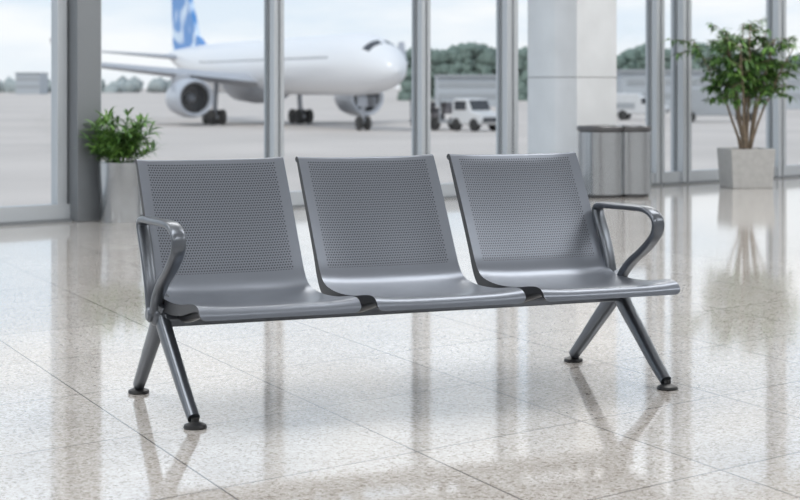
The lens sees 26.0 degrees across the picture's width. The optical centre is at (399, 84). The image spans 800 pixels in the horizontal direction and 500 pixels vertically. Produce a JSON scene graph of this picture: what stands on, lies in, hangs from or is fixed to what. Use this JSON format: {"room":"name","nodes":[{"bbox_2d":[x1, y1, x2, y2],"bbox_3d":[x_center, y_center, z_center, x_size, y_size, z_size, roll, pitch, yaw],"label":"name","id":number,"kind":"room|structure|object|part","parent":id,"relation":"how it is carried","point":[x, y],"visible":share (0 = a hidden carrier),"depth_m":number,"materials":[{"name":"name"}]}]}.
{"room":"airport waiting area","nodes":[
{"label":"airport waiting area","id":0,"kind":"room"},
{"bbox_2d":[0,177,799,499],"bbox_3d":[4.929,1.200,9.559,36.000,0.200,17.150,0,0,-42],"label":"floor","id":1,"kind":"structure","parent":0,"point":[475,404],"depth_m":6.29,"materials":[{"name":"stone"}]},
{"bbox_2d":[0,204,72,225],"bbox_3d":[-3.403,-0.755,13.353,2.083,3.710,0.160,0,0,-42],"label":"frame","id":2,"kind":"object","parent":1,"relation":"on","point":[39,213],"visible":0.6,"depth_m":13.75,"materials":[{"name":"silver metal"}]},
{"bbox_2d":[75,106,164,222],"bbox_3d":[-2.221,0.633,13.912,0.740,0.934,0.624,0,0,-32],"label":"potted plant","id":3,"kind":"object","parent":1,"relation":"on","point":[118,186],"visible":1,"depth_m":13.81,"materials":[{"name":"green plant"}]},
{"bbox_3d":[-2.256,0.860,13.941,0.364,0.480,0.364,0,0,0],"label":"steel planter","id":4,"kind":"part","parent":3,"relation":"part of","materials":[{"name":"grey metal"}]},
{"bbox_2d":[290,191,304,207],"bbox_3d":[-0.447,-0.755,16.029,1.730,3.710,0.160,0,0,-42],"label":"frame","id":5,"kind":"object","parent":1,"relation":"on","point":[297,200],"visible":0.02,"depth_m":15.54,"materials":[{"name":"silver metal"}]},
{"bbox_2d":[128,152,679,429],"bbox_3d":[0.030,0.682,6.177,1.897,0.837,0.845,0,0,-24],"label":"bench","id":6,"kind":"object","parent":1,"relation":"on","point":[218,240],"visible":1,"depth_m":6.27,"materials":[{"name":"metal"}]},
{"bbox_3d":[-0.801,0.611,5.774,0.050,0.332,0.461,0,0,-24],"label":"armrest","id":7,"kind":"part","parent":6,"relation":"part of","materials":[{"name":"grey metal"}]},
{"bbox_3d":[-0.810,0.893,5.856,0.068,0.385,0.700,0,0,-24],"label":"leg frame","id":8,"kind":"part","parent":6,"relation":"part of","materials":[{"name":"grey metal"}]},
{"bbox_3d":[0.827,0.893,6.572,0.068,0.385,0.700,0,0,-24],"label":"leg frame","id":9,"kind":"part","parent":6,"relation":"part of","materials":[{"name":"grey metal"}]},
{"bbox_3d":[0.852,0.611,6.497,0.050,0.332,0.461,0,0,-24],"label":"armrest","id":10,"kind":"part","parent":6,"relation":"part of","materials":[{"name":"grey metal"}]},
{"bbox_2d":[527,0,616,154],"bbox_3d":[1.806,-0.998,18.168,0.650,4.195,0.730,0,0,-42],"label":"column","id":11,"kind":"structure","parent":1,"relation":"on","point":[572,77],"depth_m":17.93,"materials":[{"name":"grey paint"}]},
{"bbox_2d":[577,125,651,197],"bbox_3d":[2.116,0.749,17.052,0.756,0.702,0.511,0,0,-6],"label":"litter bin","id":12,"kind":"object","parent":1,"relation":"on","point":[614,161],"visible":0.98,"depth_m":16.87,"materials":[{"name":"silver metal"}]},
{"bbox_2d":[663,171,686,184],"bbox_3d":[2.983,-0.755,19.136,0.392,3.710,0.160,0,0,-42],"label":"frame","id":13,"kind":"object","parent":1,"relation":"on","point":[671,177],"visible":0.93,"depth_m":19.10,"materials":[{"name":"silver metal"}]},
{"bbox_2d":[663,14,799,188],"bbox_3d":[3.654,0.166,18.543,1.485,1.868,1.005,0,0,-15],"label":"potted tree","id":14,"kind":"object","parent":1,"relation":"on","point":[745,166],"visible":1,"depth_m":18.40,"materials":[{"name":"green plant"}]},
{"bbox_3d":[3.713,0.890,18.566,0.489,0.420,0.489,0,0,-8],"label":"stone planter","id":15,"kind":"part","parent":14,"relation":"part of","materials":[{"name":"grey stone"}]},
{"bbox_2d":[689,166,781,183],"bbox_3d":[3.810,-0.755,19.885,1.721,3.710,0.160,0,0,-42],"label":"frame","id":16,"kind":"object","parent":1,"relation":"on","point":[705,175],"visible":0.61,"depth_m":19.50,"materials":[{"name":"silver metal"}]},
{"bbox_2d":[784,164,799,177],"bbox_3d":[5.214,-0.755,21.156,1.948,3.710,0.160,0,0,-42],"label":"frame","id":17,"kind":"object","parent":1,"relation":"on","point":[792,171],"visible":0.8,"depth_m":20.62,"materials":[{"name":"silver metal"}]},
{"label":"outside","id":18,"kind":"structure","parent":0,"visible":0},
{"bbox_2d":[0,88,799,205],"bbox_3d":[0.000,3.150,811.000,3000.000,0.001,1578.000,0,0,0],"label":"tarmac","id":19,"kind":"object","parent":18,"point":[25,119],"depth_m":105.83,"materials":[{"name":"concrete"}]},
{"bbox_2d":[15,72,48,93],"bbox_3d":[-127.630,-0.581,600.000,8.490,7.462,15.000,0,0,0],"label":"terminal building","id":20,"kind":"structure","parent":19,"relation":"on","point":[26,82],"depth_m":593.01,"materials":[{"name":"grey"}]},
{"bbox_2d":[0,75,221,92],"bbox_3d":[-123.263,1.260,730.480,170.953,11.412,64.521,0,0,0],"label":"tree line","id":21,"kind":"object","parent":19,"relation":"on","point":[122,84],"visible":0.24,"depth_m":713.91,"materials":[{"name":"green plant"}]},
{"bbox_2d":[50,0,407,129],"bbox_3d":[-10.890,-4.148,138.730,31.000,14.597,53.000,0,0,-24],"label":"airplane","id":22,"kind":"object","parent":19,"relation":"on","point":[354,68],"visible":0.91,"depth_m":133.00,"materials":[{"name":"white metal"}]},
{"bbox_2d":[408,98,495,131],"bbox_3d":[3.785,2.027,119.927,2.100,2.246,7.415,0,0,-41],"label":"van","id":23,"kind":"object","parent":19,"relation":"on","point":[473,112],"visible":0.76,"depth_m":118.18,"materials":[{"name":"painted metal"},{"name":"glass"},{"name":"rubber"}]},
{"bbox_2d":[434,75,495,106],"bbox_3d":[10.220,0.824,260.000,9.811,4.653,15.000,0,0,0],"label":"terminal building","id":24,"kind":"structure","parent":19,"relation":"on","point":[446,86],"depth_m":253.00,"materials":[{"name":"grey"}]},
{"bbox_2d":[397,41,799,100],"bbox_3d":[50.868,-1.567,358.019,103.833,15.213,18.496,0,0,0],"label":"tree line","id":25,"kind":"object","parent":19,"relation":"on","point":[471,58],"visible":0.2,"depth_m":350.06,"materials":[{"name":"green plant"}]},
{"bbox_2d":[617,93,668,119],"bbox_3d":[21.612,1.950,155.696,5.025,2.400,2.300,0,0,17],"label":"truck","id":26,"kind":"object","parent":19,"relation":"on","point":[628,104],"visible":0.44,"depth_m":154.88,"materials":[{"name":"white"}]},
{"bbox_2d":[617,69,799,108],"bbox_3d":[45.535,0.569,230.000,34.580,5.161,15.000,0,0,0],"label":"terminal building","id":27,"kind":"structure","parent":19,"relation":"on","point":[628,80],"depth_m":223.00,"materials":[{"name":"grey"}]},
{"bbox_2d":[692,88,758,121],"bbox_3d":[26.830,1.700,147.285,7.025,2.900,2.300,0,0,-6],"label":"truck","id":28,"kind":"object","parent":19,"relation":"on","point":[699,108],"visible":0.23,"depth_m":146.11,"materials":[{"name":"painted metal"},{"name":"glass"},{"name":"rubber"}]},
{"bbox_3d":[-0.760,-2.850,15.841,26.819,0.500,24.312,0,0,0],"label":"wall","id":29,"kind":"structure","parent":0,"visible":0},
{"bbox_2d":[51,0,101,221],"bbox_3d":[-2.591,-0.750,14.041,0.415,3.700,0.230,0,0,-42],"label":"column","id":30,"kind":"structure","parent":29,"relation":"attached to","point":[76,25],"depth_m":13.95,"materials":[{"name":"silver metal"}]},
{"bbox_2d":[264,0,283,158],"bbox_3d":[-1.121,-0.750,15.440,0.145,3.700,0.159,0,0,-42],"label":"trim","id":31,"kind":"structure","parent":29,"relation":"attached to","point":[273,9],"depth_m":15.39,"materials":[{"name":"silver metal"}]},
{"bbox_2d":[412,0,430,154],"bbox_3d":[0.206,-0.750,16.642,0.145,3.700,0.159,0,0,-42],"label":"trim","id":32,"kind":"structure","parent":29,"relation":"attached to","point":[421,9],"depth_m":16.59,"materials":[{"name":"silver metal"}]},
{"bbox_2d":[440,183,456,198],"bbox_3d":[0.655,-0.755,17.027,1.123,3.710,0.160,0,0,-42],"label":"frame","id":33,"kind":"object","parent":29,"relation":"attached to","point":[448,189],"visible":0.02,"depth_m":16.81,"materials":[{"name":"silver metal"}]},
{"bbox_2d":[496,0,517,153],"bbox_3d":[1.083,-0.750,17.436,0.190,3.700,0.169,0,0,-42],"label":"trim","id":34,"kind":"structure","parent":29,"relation":"attached to","point":[506,10],"depth_m":17.38,"materials":[{"name":"silver metal"}]},
{"bbox_2d":[646,0,664,184],"bbox_3d":[2.805,-0.750,18.995,0.170,3.700,0.169,0,0,-42],"label":"trim","id":35,"kind":"structure","parent":29,"relation":"attached to","point":[655,9],"depth_m":18.93,"materials":[{"name":"silver metal"}]},
{"bbox_2d":[651,173,660,185],"bbox_3d":[1.954,-0.755,18.204,2.263,3.710,0.160,0,0,-42],"label":"frame","id":36,"kind":"object","parent":29,"relation":"attached to","point":[653,183],"visible":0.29,"depth_m":18.88,"materials":[{"name":"silver metal"}]},
{"bbox_2d":[671,0,691,183],"bbox_3d":[3.140,-0.750,19.299,0.180,3.700,0.189,0,0,-42],"label":"trim","id":37,"kind":"structure","parent":29,"relation":"attached to","point":[681,10],"depth_m":19.23,"materials":[{"name":"silver metal"}]},
{"bbox_2d":[766,0,785,177],"bbox_3d":[4.460,-0.750,20.494,0.190,3.700,0.189,0,0,-42],"label":"trim","id":38,"kind":"structure","parent":29,"relation":"attached to","point":[775,9],"depth_m":20.42,"materials":[{"name":"silver metal"}]}
]}

